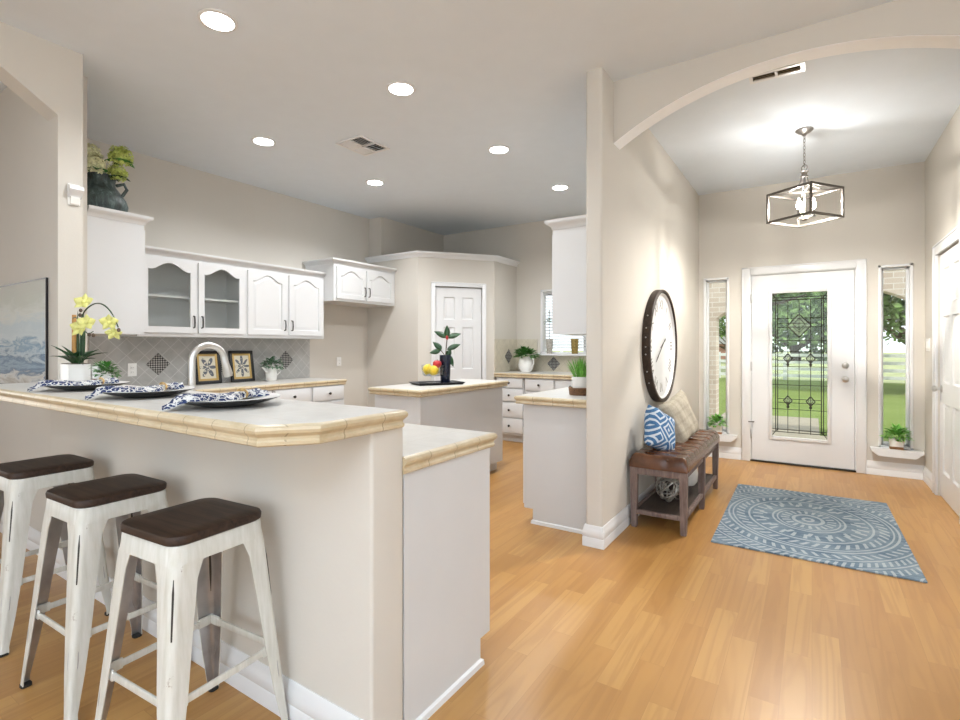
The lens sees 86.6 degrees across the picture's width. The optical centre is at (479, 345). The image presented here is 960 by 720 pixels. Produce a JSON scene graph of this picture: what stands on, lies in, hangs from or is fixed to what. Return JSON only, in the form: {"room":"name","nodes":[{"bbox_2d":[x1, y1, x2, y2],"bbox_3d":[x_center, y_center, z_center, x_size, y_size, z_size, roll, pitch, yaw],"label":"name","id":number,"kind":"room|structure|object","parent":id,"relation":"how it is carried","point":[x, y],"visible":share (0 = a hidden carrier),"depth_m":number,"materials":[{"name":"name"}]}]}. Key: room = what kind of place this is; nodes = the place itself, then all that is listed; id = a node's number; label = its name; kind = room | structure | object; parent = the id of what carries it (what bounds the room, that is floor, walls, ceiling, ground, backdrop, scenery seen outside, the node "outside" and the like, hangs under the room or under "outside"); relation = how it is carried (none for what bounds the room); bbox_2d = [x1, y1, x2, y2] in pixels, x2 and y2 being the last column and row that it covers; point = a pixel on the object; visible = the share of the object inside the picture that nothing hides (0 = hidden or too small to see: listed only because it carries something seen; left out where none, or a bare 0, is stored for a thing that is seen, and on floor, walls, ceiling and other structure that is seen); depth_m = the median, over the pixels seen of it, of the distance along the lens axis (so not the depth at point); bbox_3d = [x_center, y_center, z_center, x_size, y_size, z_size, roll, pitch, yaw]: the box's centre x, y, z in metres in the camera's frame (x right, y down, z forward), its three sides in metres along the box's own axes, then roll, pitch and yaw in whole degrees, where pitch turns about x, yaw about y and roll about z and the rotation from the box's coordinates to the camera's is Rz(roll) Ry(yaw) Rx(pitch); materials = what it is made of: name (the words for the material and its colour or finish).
{"room":"open-plan kitchen","nodes":[
{"label":"open-plan kitchen","id":0,"kind":"room"},
{"bbox_2d":[0,22,82,489],"bbox_3d":[-3.948,-0.241,0.821,0.150,3.030,5.462,0,0,33],"label":"wall","id":1,"kind":"structure","parent":0,"point":[47,75],"depth_m":2.99,"materials":[{"name":"paint"}]},
{"bbox_2d":[67,183,83,205],"bbox_3d":[-2.394,-0.898,3.012,0.058,0.125,0.068,0,0,33],"label":"sensor","id":2,"kind":"object","parent":1,"relation":"attached to","point":[74,192],"visible":1,"depth_m":3.00,"materials":[{"name":"plastic"}]},
{"bbox_2d":[0,76,402,719],"bbox_3d":[-3.554,-0.241,3.804,7.890,3.030,0.280,0,0,33],"label":"wall","id":3,"kind":"structure","parent":0,"point":[331,518],"depth_m":1.77,"materials":[{"name":"paint"}]},
{"bbox_2d":[0,512,40,554],"bbox_3d":[-4.671,1.206,4.398,4.970,0.135,0.016,0,0,33],"label":"baseboard","id":4,"kind":"structure","parent":3,"relation":"attached to","point":[33,539],"depth_m":3.15,"materials":[{"name":"white paint"}]},
{"bbox_2d":[0,277,47,383],"bbox_3d":[-3.035,-0.073,3.331,1.076,0.671,0.012,0,0,33],"label":"framed painting","id":5,"kind":"object","parent":3,"relation":"attached to","point":[23,305],"visible":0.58,"depth_m":3.23,"materials":[{"name":"fabric"}]},
{"bbox_2d":[87,205,153,335],"bbox_3d":[-2.932,-0.503,3.809,1.166,0.840,0.397,0,0,33],"label":"upper cabinet","id":6,"kind":"object","parent":3,"relation":"attached to","point":[115,238],"visible":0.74,"depth_m":3.49,"materials":[{"name":"white paint"}]},
{"bbox_2d":[87,172,128,211],"bbox_3d":[-2.720,-1.046,3.655,0.324,0.345,0.324,0,0,33],"label":"jug","id":7,"kind":"object","parent":6,"relation":"on","point":[102,191],"visible":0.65,"depth_m":3.58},
{"bbox_2d":[87,152,111,173],"bbox_3d":[-2.703,-1.250,3.568,0.207,0.215,0.201,0,0,33],"label":"hydrangea","id":8,"kind":"object","parent":7,"relation":"in","point":[95,163],"visible":0.72,"depth_m":3.55,"materials":[{"name":"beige plant"}]},
{"bbox_2d":[107,164,129,181],"bbox_3d":[-2.605,-1.219,3.658,0.195,0.156,0.147,0,0,33],"label":"hydrangea","id":9,"kind":"object","parent":7,"relation":"in","point":[117,173],"visible":1,"depth_m":3.62,"materials":[{"name":"green plant"}]},
{"bbox_2d":[104,145,133,167],"bbox_3d":[-2.590,-1.290,3.659,0.189,0.295,0.195,0,0,44],"label":"hydrangea","id":10,"kind":"object","parent":7,"relation":"in","point":[119,155],"visible":0.98,"depth_m":3.62,"materials":[{"name":"green plant"}]},
{"bbox_2d":[0,382,407,447],"bbox_3d":[-1.437,0.233,2.139,2.575,0.057,0.473,0,0,33],"label":"countertop","id":11,"kind":"structure","parent":3,"relation":"on","point":[275,422],"depth_m":1.56,"materials":[{"name":"beige tile"}]},
{"bbox_2d":[42,381,129,390],"bbox_3d":[-1.857,0.189,2.405,0.336,0.028,0.336,0,0,33],"label":"charger plate","id":12,"kind":"object","parent":11,"relation":"on","point":[76,387],"visible":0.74,"depth_m":2.30,"materials":[{"name":"ceramic"}]},
{"bbox_3d":[-1.858,0.188,2.406,0.242,0.019,0.242,0,0,33],"label":"dinner plate","id":13,"kind":"object","parent":12,"relation":"on","visible":0},
{"bbox_2d":[27,377,118,391],"bbox_3d":[-1.896,0.176,2.372,0.128,0.048,0.325,0,0,36],"label":"napkin","id":14,"kind":"object","parent":13,"relation":"on","point":[113,379],"visible":0.94,"depth_m":2.33,"materials":[{"name":"blue fabric"}]},
{"bbox_2d":[51,293,122,380],"bbox_3d":[-2.080,-0.039,2.748,0.584,0.484,0.214,0,0,22],"label":"potted orchid","id":15,"kind":"object","parent":11,"relation":"on","point":[77,370],"visible":1,"depth_m":2.73,"materials":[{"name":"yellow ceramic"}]},
{"bbox_2d":[92,360,121,378],"bbox_3d":[-1.985,0.139,2.709,0.146,0.129,0.128,0,0,1],"label":"potted succulent","id":16,"kind":"object","parent":11,"relation":"on","point":[106,366],"visible":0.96,"depth_m":2.69,"materials":[{"name":"green plant"}]},
{"bbox_2d":[102,386,195,397],"bbox_3d":[-1.351,0.189,2.075,0.336,0.028,0.336,0,0,33],"label":"charger plate","id":17,"kind":"object","parent":11,"relation":"on","point":[186,388],"visible":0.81,"depth_m":1.97,"materials":[{"name":"ceramic"}]},
{"bbox_2d":[115,388,182,392],"bbox_3d":[-1.351,0.188,2.075,0.242,0.019,0.242,0,0,33],"label":"dinner plate","id":18,"kind":"object","parent":17,"relation":"on","point":[180,388],"visible":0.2,"depth_m":2.04,"materials":[{"name":"white ceramic"}]},
{"bbox_2d":[85,382,183,399],"bbox_3d":[-1.387,0.176,2.039,0.128,0.048,0.325,0,0,33],"label":"napkin","id":19,"kind":"object","parent":18,"relation":"on","point":[175,385],"visible":0.91,"depth_m":2.00,"materials":[{"name":"blue fabric"}]},
{"bbox_2d":[184,393,280,407],"bbox_3d":[-0.869,0.189,1.761,0.336,0.028,0.336,0,0,33],"label":"charger plate","id":20,"kind":"object","parent":11,"relation":"on","point":[222,404],"visible":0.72,"depth_m":1.66,"materials":[{"name":"ceramic"}]},
{"bbox_2d":[198,396,266,401],"bbox_3d":[-0.869,0.188,1.761,0.242,0.019,0.242,0,0,33],"label":"dinner plate","id":21,"kind":"object","parent":20,"relation":"on","point":[259,397],"visible":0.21,"depth_m":1.75,"materials":[{"name":"white ceramic"}]},
{"bbox_2d":[162,388,268,410],"bbox_3d":[-0.892,0.176,1.717,0.128,0.048,0.325,0,0,30],"label":"napkin","id":22,"kind":"object","parent":21,"relation":"on","point":[256,392],"visible":0.99,"depth_m":1.68,"materials":[{"name":"blue fabric"}]},
{"bbox_2d":[54,548,362,719],"bbox_3d":[-1.412,1.206,2.231,2.558,0.135,0.016,0,0,33],"label":"baseboard","id":23,"kind":"structure","parent":3,"relation":"attached to","point":[254,681],"depth_m":1.82,"materials":[{"name":"white paint"}]},
{"bbox_2d":[87,138,368,406],"bbox_3d":[-2.180,-0.241,6.186,0.150,3.030,5.220,0,0,33],"label":"wall","id":24,"kind":"structure","parent":0,"point":[192,210],"depth_m":5.63,"materials":[{"name":"paint"}]},
{"bbox_2d":[120,245,247,337],"bbox_3d":[-2.756,-0.470,4.813,0.380,0.775,0.990,0,0,33],"label":"upper cabinet","id":25,"kind":"object","parent":24,"relation":"attached to","point":[188,294],"visible":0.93,"depth_m":4.83,"materials":[{"name":"white paint"}]},
{"bbox_2d":[148,294,237,303],"bbox_3d":[-2.787,-0.446,4.832,0.288,0.018,0.954,0,0,33],"label":"shelf","id":26,"kind":"object","parent":25,"relation":"attached to","point":[160,298],"depth_m":4.84,"materials":[{"name":"white paint"}]},
{"bbox_2d":[89,336,309,385],"bbox_3d":[-2.692,0.149,5.251,0.012,0.464,2.255,0,0,33],"label":"backsplash","id":27,"kind":"structure","parent":24,"relation":"attached to","point":[123,351],"depth_m":4.90,"materials":[{"name":"grey tile"}]},
{"bbox_2d":[146,353,169,374],"bbox_3d":[-3.005,0.169,4.755,0.006,0.204,0.204,0,0,33],"label":"accent tile","id":28,"kind":"structure","parent":27,"relation":"attached to","point":[158,363],"depth_m":4.75,"materials":[{"name":"grey tile"}]},
{"bbox_2d":[246,261,325,338],"bbox_3d":[-2.206,-0.470,5.657,0.380,0.775,1.026,0,0,33],"label":"upper cabinet","id":29,"kind":"object","parent":24,"relation":"attached to","point":[283,302],"visible":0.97,"depth_m":5.49,"materials":[{"name":"white paint"}]},
{"bbox_2d":[302,257,396,307],"bbox_3d":[-1.611,-0.771,6.414,0.550,0.490,1.072,0,0,33],"label":"upper cabinet","id":30,"kind":"object","parent":24,"relation":"attached to","point":[346,282],"visible":0.99,"depth_m":6.17,"materials":[{"name":"white paint"}]},
{"bbox_2d":[368,257,417,406],"bbox_3d":[-1.145,0.059,6.812,0.900,2.430,0.100,0,0,33],"label":"wall","id":31,"kind":"structure","parent":0,"point":[393,330],"depth_m":6.72,"materials":[{"name":"paint"}]},
{"bbox_2d":[369,217,442,256],"bbox_3d":[-1.056,-1.466,7.560,0.230,0.580,1.390,0,0,33],"label":"wall","id":32,"kind":"structure","parent":0,"point":[386,236],"depth_m":7.18,"materials":[{"name":"paint"}]},
{"bbox_2d":[418,257,493,380],"bbox_3d":[-0.312,0.059,6.738,1.051,2.430,0.100,0,0,-18],"label":"wall","id":33,"kind":"structure","parent":0,"point":[430,270],"depth_m":6.65,"materials":[{"name":"paint"}]},
{"bbox_2d":[365,251,519,266],"bbox_3d":[-0.455,-1.177,6.858,2.182,0.072,0.666,0,0,-9],"label":"crown molding","id":34,"kind":"structure","parent":33,"relation":"attached to","point":[411,254],"depth_m":6.71,"materials":[{"name":"white paint"}]},
{"bbox_2d":[431,282,485,380],"bbox_3d":[-0.277,0.222,6.693,0.750,2.105,0.103,0,0,-19],"label":"door","id":35,"kind":"structure","parent":33,"relation":"in","point":[459,309],"depth_m":6.72,"materials":[{"name":"white paint"}]},
{"bbox_2d":[0,0,959,234],"bbox_3d":[-1.197,-1.816,1.825,14.000,0.120,11.750,0,0,33],"label":"ceiling","id":36,"kind":"structure","parent":0,"point":[308,77],"depth_m":3.51,"materials":[{"name":"paint"}]},
{"bbox_2d":[197,8,237,31],"bbox_3d":[-1.412,-1.746,2.741,0.196,0.018,0.196,0,0,33],"label":"recessed light","id":37,"kind":"object","parent":36,"relation":"in","point":[215,19],"visible":1,"depth_m":2.72,"materials":[{"name":"white paint"}]},
{"bbox_2d":[335,135,389,155],"bbox_3d":[-1.024,-1.747,4.452,0.310,0.016,0.350,0,0,33],"label":"ceiling vent","id":38,"kind":"object","parent":36,"relation":"in","point":[360,144],"visible":1,"depth_m":4.43,"materials":[{"name":"white metal"}]},
{"bbox_2d":[386,81,414,95],"bbox_3d":[-0.538,-1.746,3.464,0.196,0.018,0.196,0,0,33],"label":"recessed light","id":39,"kind":"object","parent":36,"relation":"in","point":[400,88],"visible":1,"depth_m":3.44,"materials":[{"name":"white paint"}]},
{"bbox_2d":[749,61,804,84],"bbox_3d":[1.901,-1.749,3.261,0.310,0.012,0.120,0,0,33],"label":"ceiling vent","id":40,"kind":"object","parent":36,"relation":"in","point":[798,67],"visible":0.92,"depth_m":3.26,"materials":[{"name":"white metal"}]},
{"bbox_2d":[766,126,843,227],"bbox_3d":[2.633,-1.384,4.133,0.384,0.744,0.384,0,0,-22],"label":"pendant lantern","id":41,"kind":"object","parent":36,"relation":"hanging from","point":[803,131],"visible":1,"depth_m":4.11,"materials":[{"name":"grey metal"}]},
{"bbox_2d":[0,440,959,719],"bbox_3d":[-1.238,1.334,1.763,14.000,0.120,11.600,0,0,33],"label":"floor","id":42,"kind":"structure","parent":0,"point":[657,623],"depth_m":2.26,"materials":[{"name":"brown wood"}]},
{"bbox_2d":[0,454,110,657],"bbox_3d":[-2.025,0.907,2.360,0.414,0.734,0.414,0,0,32],"label":"bar stool","id":43,"kind":"object","parent":42,"relation":"on","point":[20,481],"visible":0.56,"depth_m":2.18,"materials":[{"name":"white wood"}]},
{"bbox_2d":[19,473,168,719],"bbox_3d":[-1.441,0.907,1.973,0.414,0.734,0.414,0,0,31],"label":"bar stool","id":44,"kind":"object","parent":42,"relation":"on","point":[86,507],"visible":0.75,"depth_m":1.86,"materials":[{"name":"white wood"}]},
{"bbox_2d":[95,498,287,719],"bbox_3d":[-0.918,0.907,1.631,0.414,0.734,0.414,0,0,29],"label":"bar stool","id":45,"kind":"object","parent":42,"relation":"on","point":[186,543],"visible":1,"depth_m":1.55,"materials":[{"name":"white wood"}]},
{"bbox_2d":[272,384,343,404],"bbox_3d":[-2.047,0.854,5.609,0.662,0.841,0.920,0,0,33],"label":"base cabinet","id":46,"kind":"object","parent":42,"relation":"on","point":[334,394],"visible":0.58,"depth_m":5.50,"materials":[{"name":"paint"}]},
{"bbox_2d":[184,377,346,392],"bbox_3d":[-2.361,0.410,5.159,0.648,0.057,2.063,0,0,33],"label":"countertop","id":47,"kind":"structure","parent":46,"relation":"on","point":[291,383],"depth_m":5.17,"materials":[{"name":"beige tile"}]},
{"bbox_2d":[196,351,221,384],"bbox_3d":[-2.717,0.213,5.080,0.070,0.328,0.265,0,0,33],"label":"picture frame","id":48,"kind":"object","parent":47,"relation":"on","point":[208,363],"visible":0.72,"depth_m":5.08,"materials":[{"name":"black paint"}]},
{"bbox_2d":[199,356,215,378],"bbox_3d":[-2.720,0.213,5.081,0.040,0.224,0.161,0,0,33],"label":"print","id":49,"kind":"object","parent":48,"relation":"attached to","point":[207,364],"depth_m":5.08},
{"bbox_2d":[228,351,254,381],"bbox_3d":[-2.518,0.213,5.385,0.070,0.328,0.265,0,0,33],"label":"picture frame","id":50,"kind":"object","parent":47,"relation":"on","point":[241,363],"visible":0.99,"depth_m":5.38,"materials":[{"name":"black paint"}]},
{"bbox_2d":[234,355,249,376],"bbox_3d":[-2.521,0.213,5.387,0.040,0.224,0.161,0,0,33],"label":"print","id":51,"kind":"object","parent":50,"relation":"attached to","point":[241,362],"depth_m":5.39},
{"bbox_2d":[260,356,284,380],"bbox_3d":[-2.273,0.243,5.566,0.274,0.274,0.267,0,0,-35],"label":"potted plant","id":52,"kind":"object","parent":47,"relation":"on","point":[271,374],"visible":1,"depth_m":5.53,"materials":[{"name":"green plant"}]},
{"bbox_2d":[375,387,502,470],"bbox_3d":[-0.337,0.840,4.818,0.510,0.868,1.317,0,0,33],"label":"kitchen island","id":53,"kind":"object","parent":42,"relation":"on","point":[476,410],"visible":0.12,"depth_m":4.59,"materials":[{"name":"paint"}]},
{"bbox_2d":[368,379,508,396],"bbox_3d":[-0.336,0.385,4.822,0.595,0.057,1.406,0,0,33],"label":"island countertop","id":54,"kind":"structure","parent":53,"relation":"on","point":[410,390],"depth_m":4.40,"materials":[{"name":"beige tile"}]},
{"bbox_2d":[409,380,464,385],"bbox_3d":[-0.401,0.344,4.739,0.460,0.022,0.280,0,0,-27],"label":"serving tray","id":55,"kind":"object","parent":54,"relation":"on","point":[452,382],"visible":0.97,"depth_m":4.68,"materials":[{"name":"black paint"}]},
{"bbox_2d":[440,355,450,382],"bbox_3d":[-0.325,0.216,4.755,0.106,0.262,0.106,0,0,33],"label":"glass vase","id":56,"kind":"object","parent":55,"relation":"on","point":[445,359],"visible":0.8,"depth_m":4.71,"materials":[{"name":"glass"}]},
{"bbox_2d":[430,326,460,366],"bbox_3d":[-0.323,0.066,4.745,0.294,0.522,0.032,0,0,1],"label":"branch","id":57,"kind":"object","parent":56,"relation":"in","point":[446,334],"visible":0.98,"depth_m":4.74,"materials":[{"name":"green plant"}]},
{"bbox_2d":[403,448,489,719],"bbox_3d":[-0.903,0.841,2.427,1.968,0.866,0.575,0,0,33],"label":"base cabinet","id":58,"kind":"object","parent":42,"relation":"on","point":[446,505],"visible":0.14,"depth_m":1.83,"materials":[{"name":"paint"}]},
{"bbox_2d":[402,423,496,474],"bbox_3d":[-0.914,0.387,2.414,1.988,0.057,0.565,0,0,33],"label":"countertop","id":59,"kind":"structure","parent":58,"relation":"on","point":[424,446],"depth_m":1.92,"materials":[{"name":"beige tile"}]},
{"bbox_2d":[180,342,232,390],"bbox_3d":[-1.442,0.169,2.685,0.124,0.378,0.246,0,0,33],"label":"kitchen faucet","id":60,"kind":"object","parent":59,"relation":"on","point":[227,371],"visible":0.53,"depth_m":2.63,"materials":[{"name":"metal"}]},
{"bbox_2d":[497,377,524,441],"bbox_3d":[0.541,0.841,6.962,0.420,0.866,0.627,0,0,33],"label":"base cabinet","id":61,"kind":"object","parent":42,"relation":"on","point":[513,425],"visible":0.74,"depth_m":6.71,"materials":[{"name":"paint"}]},
{"bbox_2d":[525,378,571,393],"bbox_3d":[1.270,0.841,6.486,1.300,0.866,0.627,0,0,33],"label":"base cabinet","id":62,"kind":"object","parent":42,"relation":"on","point":[532,385],"visible":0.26,"depth_m":6.45,"materials":[{"name":"paint"}]},
{"bbox_2d":[494,371,575,379],"bbox_3d":[1.341,0.385,6.441,2.348,0.057,0.626,0,0,33],"label":"countertop","id":63,"kind":"structure","parent":62,"relation":"on","point":[515,374],"depth_m":6.59,"materials":[{"name":"beige tile"}]},
{"bbox_2d":[513,346,539,371],"bbox_3d":[0.636,0.173,6.989,0.432,0.365,0.434,0,0,33],"label":"potted plant","id":64,"kind":"object","parent":63,"relation":"on","point":[526,363],"visible":0.99,"depth_m":6.91,"materials":[{"name":"green plant"}]},
{"bbox_2d":[523,404,585,533],"bbox_3d":[0.848,0.841,4.068,0.584,0.866,1.218,0,0,33],"label":"base cabinet","id":65,"kind":"object","parent":42,"relation":"on","point":[554,437],"visible":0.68,"depth_m":3.56,"materials":[{"name":"paint"}]},
{"bbox_2d":[514,386,585,407],"bbox_3d":[1.203,0.389,4.619,0.588,0.057,2.604,0,0,33],"label":"countertop","id":66,"kind":"structure","parent":65,"relation":"on","point":[560,397],"depth_m":3.60,"materials":[{"name":"beige tile"}]},
{"bbox_2d":[568,387,585,395],"bbox_3d":[0.742,0.332,3.755,0.179,0.055,0.179,0,0,33],"label":"woven basket","id":67,"kind":"object","parent":66,"relation":"on","point":[572,391],"visible":0.63,"depth_m":3.68,"materials":[{"name":"brown wicker"}]},
{"bbox_2d":[567,357,585,387],"bbox_3d":[0.745,0.211,3.750,0.234,0.280,0.266,0,0,33],"label":"potted grass","id":68,"kind":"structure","parent":67,"relation":"in","point":[578,379],"depth_m":3.71,"materials":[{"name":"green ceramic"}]},
{"bbox_2d":[629,429,719,536],"bbox_3d":[1.620,1.013,4.106,0.388,0.522,1.506,0,0,33],"label":"bench","id":69,"kind":"object","parent":42,"relation":"on","point":[679,463],"visible":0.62,"depth_m":3.60,"materials":[{"name":"brown wood"}]},
{"bbox_2d":[644,404,674,449],"bbox_3d":[1.324,0.626,3.751,0.411,0.400,0.176,0,0,-42],"label":"throw pillow","id":70,"kind":"object","parent":69,"relation":"on","point":[659,427],"visible":0.94,"depth_m":3.67,"materials":[{"name":"blue fabric"}]},
{"bbox_2d":[655,477,679,501],"bbox_3d":[1.406,1.049,3.776,0.207,0.203,0.206,0,0,33],"label":"ball","id":71,"kind":"object","parent":69,"relation":"on","point":[675,491],"visible":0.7,"depth_m":3.74,"materials":[{"name":"grey wicker"}]},
{"bbox_2d":[629,429,719,473],"bbox_3d":[1.599,0.800,4.073,0.388,0.097,1.406,0,0,33],"label":"seat cushion","id":72,"kind":"object","parent":69,"relation":"on","point":[685,456],"depth_m":3.58,"materials":[{"name":"brown leather"}]},
{"bbox_2d":[638,475,712,515],"bbox_3d":[1.598,1.165,4.074,0.307,0.018,1.322,0,0,33],"label":"shelf","id":73,"kind":"object","parent":69,"relation":"attached to","point":[652,502],"depth_m":3.76,"materials":[{"name":"brown wood"}]},
{"bbox_2d":[659,389,698,442],"bbox_3d":[1.612,0.589,4.118,0.469,0.461,0.192,0,0,-44],"label":"throw pillow","id":74,"kind":"object","parent":69,"relation":"on","point":[678,407],"visible":0.78,"depth_m":4.04,"materials":[{"name":"beige fabric"}]},
{"bbox_2d":[711,484,927,582],"bbox_3d":[2.384,1.268,3.699,1.070,0.011,1.620,0,0,33],"label":"area rug","id":75,"kind":"object","parent":42,"relation":"on","point":[862,535],"visible":1,"depth_m":3.48,"materials":[{"name":"blue fabric"}]},
{"bbox_2d":[494,261,516,379],"bbox_3d":[0.319,0.059,7.128,0.100,2.430,0.610,0,0,33],"label":"wall","id":76,"kind":"structure","parent":0,"point":[505,276],"depth_m":7.09,"materials":[{"name":"paint"}]},
{"bbox_2d":[494,339,516,371],"bbox_3d":[0.363,0.130,7.094,0.010,0.452,0.600,0,0,33],"label":"backsplash","id":77,"kind":"structure","parent":76,"relation":"attached to","point":[501,346],"depth_m":7.05,"materials":[{"name":"beige tile"}]},
{"bbox_2d":[435,214,585,352],"bbox_3d":[0.956,-0.241,7.167,4.030,3.030,0.150,0,0,33],"label":"wall","id":78,"kind":"structure","parent":0,"point":[530,244],"depth_m":7.29,"materials":[{"name":"paint"}]},
{"bbox_2d":[517,339,585,371],"bbox_3d":[1.515,0.130,6.705,2.345,0.452,0.012,0,0,33],"label":"backsplash","id":79,"kind":"structure","parent":78,"relation":"in","point":[540,363],"depth_m":7.10,"materials":[{"name":"beige tile"}]},
{"bbox_2d":[534,289,585,355],"bbox_3d":[1.366,-0.329,6.798,1.320,0.915,0.260,0,0,33],"label":"window","id":80,"kind":"structure","parent":78,"relation":"in","point":[542,296],"depth_m":7.13,"materials":[{"name":"white paint"}]},
{"bbox_2d":[544,292,585,348],"bbox_3d":[1.399,-0.359,6.848,1.170,0.793,0.050,0,0,33],"label":"window blind","id":81,"kind":"object","parent":80,"relation":"attached to","point":[545,293],"visible":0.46,"depth_m":7.05,"materials":[{"name":"white paint"}]},
{"bbox_2d":[586,67,698,526],"bbox_3d":[1.640,-0.241,4.637,0.110,3.030,3.360,0,0,33],"label":"wall","id":82,"kind":"structure","parent":0,"point":[642,213],"depth_m":3.60,"materials":[{"name":"paint"}]},
{"bbox_2d":[544,215,585,335],"bbox_3d":[0.943,-0.483,4.014,0.370,0.800,1.246,0,0,33],"label":"upper cabinet","id":83,"kind":"object","parent":82,"relation":"attached to","point":[569,233],"visible":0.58,"depth_m":3.54,"materials":[{"name":"white paint"}]},
{"bbox_2d":[582,482,654,549],"bbox_3d":[1.611,1.206,4.593,0.142,0.135,3.286,0,0,33],"label":"baseboard","id":84,"kind":"structure","parent":82,"relation":"attached to","point":[593,536],"depth_m":3.27,"materials":[{"name":"white paint"}]},
{"bbox_2d":[642,289,676,401],"bbox_3d":[1.536,-0.001,4.319,0.064,0.952,0.958,0,0,33],"label":"wall clock","id":85,"kind":"object","parent":82,"relation":"attached to","point":[659,330],"visible":1,"depth_m":4.27,"materials":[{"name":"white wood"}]},
{"bbox_2d":[614,0,959,142],"bbox_3d":[1.763,-1.553,2.891,2.005,0.406,0.130,0,0,33],"label":"wall arch header","id":86,"kind":"structure","parent":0,"point":[638,97],"depth_m":2.88,"materials":[{"name":"paint"}]},
{"bbox_2d":[614,35,959,149],"bbox_3d":[1.763,-1.488,2.891,2.005,0.284,0.126,0,0,33],"label":"trim","id":87,"kind":"structure","parent":86,"relation":"attached to","point":[908,41],"depth_m":2.87,"materials":[{"name":"paint"}]},
{"bbox_2d":[709,270,904,427],"bbox_3d":[4.236,-0.041,7.684,5.100,2.870,0.300,0,0,33],"label":"wall","id":88,"kind":"structure","parent":0,"point":[893,281],"depth_m":7.90,"materials":[{"name":"brick"}]},
{"bbox_2d":[699,162,924,465],"bbox_3d":[3.501,-0.241,5.417,2.155,3.030,0.160,0,0,33],"label":"wall","id":89,"kind":"structure","parent":0,"point":[883,222],"depth_m":5.24,"materials":[{"name":"paint"}]},
{"bbox_2d":[703,277,737,441],"bbox_3d":[2.740,0.146,5.839,0.390,1.855,0.205,0,0,33],"label":"window","id":90,"kind":"structure","parent":89,"relation":"in","point":[725,436],"depth_m":5.89,"materials":[{"name":"white paint"}]},
{"bbox_2d":[707,413,728,433],"bbox_3d":[2.706,0.884,5.801,0.244,0.227,0.243,0,0,33],"label":"potted plant","id":91,"kind":"object","parent":90,"relation":"on","point":[717,427],"visible":0.98,"depth_m":5.78,"materials":[{"name":"green plant"}]},
{"bbox_2d":[708,446,741,459],"bbox_3d":[2.736,1.206,5.811,0.445,0.135,0.016,0,0,33],"label":"baseboard","id":92,"kind":"structure","parent":89,"relation":"attached to","point":[727,452],"depth_m":5.75,"materials":[{"name":"white paint"}]},
{"bbox_2d":[742,259,866,473],"bbox_3d":[3.425,0.203,5.434,1.112,2.143,0.216,0,0,33],"label":"door","id":93,"kind":"structure","parent":89,"relation":"in","point":[845,281],"depth_m":5.32,"materials":[{"name":"white paint"}]},
{"bbox_2d":[867,460,923,479],"bbox_3d":[4.037,1.206,4.963,0.460,0.135,0.016,0,0,33],"label":"baseboard","id":94,"kind":"structure","parent":89,"relation":"attached to","point":[910,471],"depth_m":4.95,"materials":[{"name":"white paint"}]},
{"bbox_2d":[870,263,923,459],"bbox_3d":[4.063,0.139,4.976,0.400,1.870,0.205,0,0,33],"label":"window","id":95,"kind":"structure","parent":89,"relation":"in","point":[883,449],"depth_m":4.96,"materials":[{"name":"white paint"}]},
{"bbox_2d":[880,423,911,449],"bbox_3d":[4.040,0.873,4.927,0.264,0.250,0.268,0,0,-42],"label":"potted plant","id":96,"kind":"object","parent":95,"relation":"on","point":[897,443],"visible":1,"depth_m":4.91,"materials":[{"name":"green plant"}]},
{"bbox_2d":[925,105,959,495],"bbox_3d":[5.058,-0.241,2.354,4.100,3.030,3.270,0,0,33],"label":"wall","id":97,"kind":"structure","parent":0,"point":[942,165],"depth_m":4.36,"materials":[{"name":"paint"}]},
{"bbox_2d":[931,224,959,523],"bbox_3d":[3.673,0.205,3.992,0.103,2.138,1.016,0,0,33],"label":"door","id":98,"kind":"structure","parent":97,"relation":"in","point":[949,388],"depth_m":4.09,"materials":[{"name":"white paint"}]},
{"label":"outside","id":99,"kind":"structure","parent":0,"visible":0},
{"bbox_2d":[719,378,904,440],"bbox_3d":[8.523,1.509,13.066,120.000,0.230,17.800,0,0,33],"label":"lawn","id":100,"kind":"structure","parent":99,"point":[893,393],"depth_m":12.79,"materials":[{"name":"green plant"}]},
{"bbox_2d":[800,291,904,345],"bbox_3d":[13.078,-1.900,15.671,6.835,6.676,5.997,0,0,-36],"label":"tree","id":101,"kind":"object","parent":100,"relation":"on","point":[893,306],"visible":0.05,"depth_m":14.89,"materials":[{"name":"green plant"}]},
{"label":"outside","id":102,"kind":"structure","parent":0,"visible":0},
{"bbox_2d":[552,351,904,382],"bbox_3d":[44.935,1.519,68.891,180.000,0.230,115.500,0,0,33],"label":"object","id":103,"kind":"object","parent":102,"point":[885,374],"visible":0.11,"depth_m":29.17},
{"bbox_2d":[560,351,904,379],"bbox_3d":[16.803,0.829,18.321,60.130,1.150,0.150,0,0,33],"label":"rail fence","id":104,"kind":"object","parent":103,"relation":"on","point":[784,375],"visible":0.09,"depth_m":20.60,"materials":[{"name":"white paint"}]},
{"bbox_2d":[724,293,807,315],"bbox_3d":[13.573,-3.372,25.336,8.071,9.591,7.124,0,0,9],"label":"tree","id":105,"kind":"object","parent":103,"relation":"on","point":[781,304],"visible":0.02,"depth_m":26.18,"materials":[{"name":"green plant"}]},
{"bbox_2d":[772,292,887,360],"bbox_3d":[28.847,-3.078,46.200,11.136,10.054,12.194,0,0,-14],"label":"tree","id":106,"kind":"object","parent":103,"relation":"on","point":[799,304],"visible":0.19,"depth_m":42.80,"materials":[{"name":"green plant"}]},
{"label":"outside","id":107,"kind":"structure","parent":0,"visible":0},
{"bbox_2d":[719,412,904,442],"bbox_3d":[4.928,1.454,7.555,5.200,0.240,4.960,0,0,33],"label":"walkway","id":108,"kind":"structure","parent":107,"point":[784,422],"depth_m":8.62,"materials":[{"name":"concrete"}]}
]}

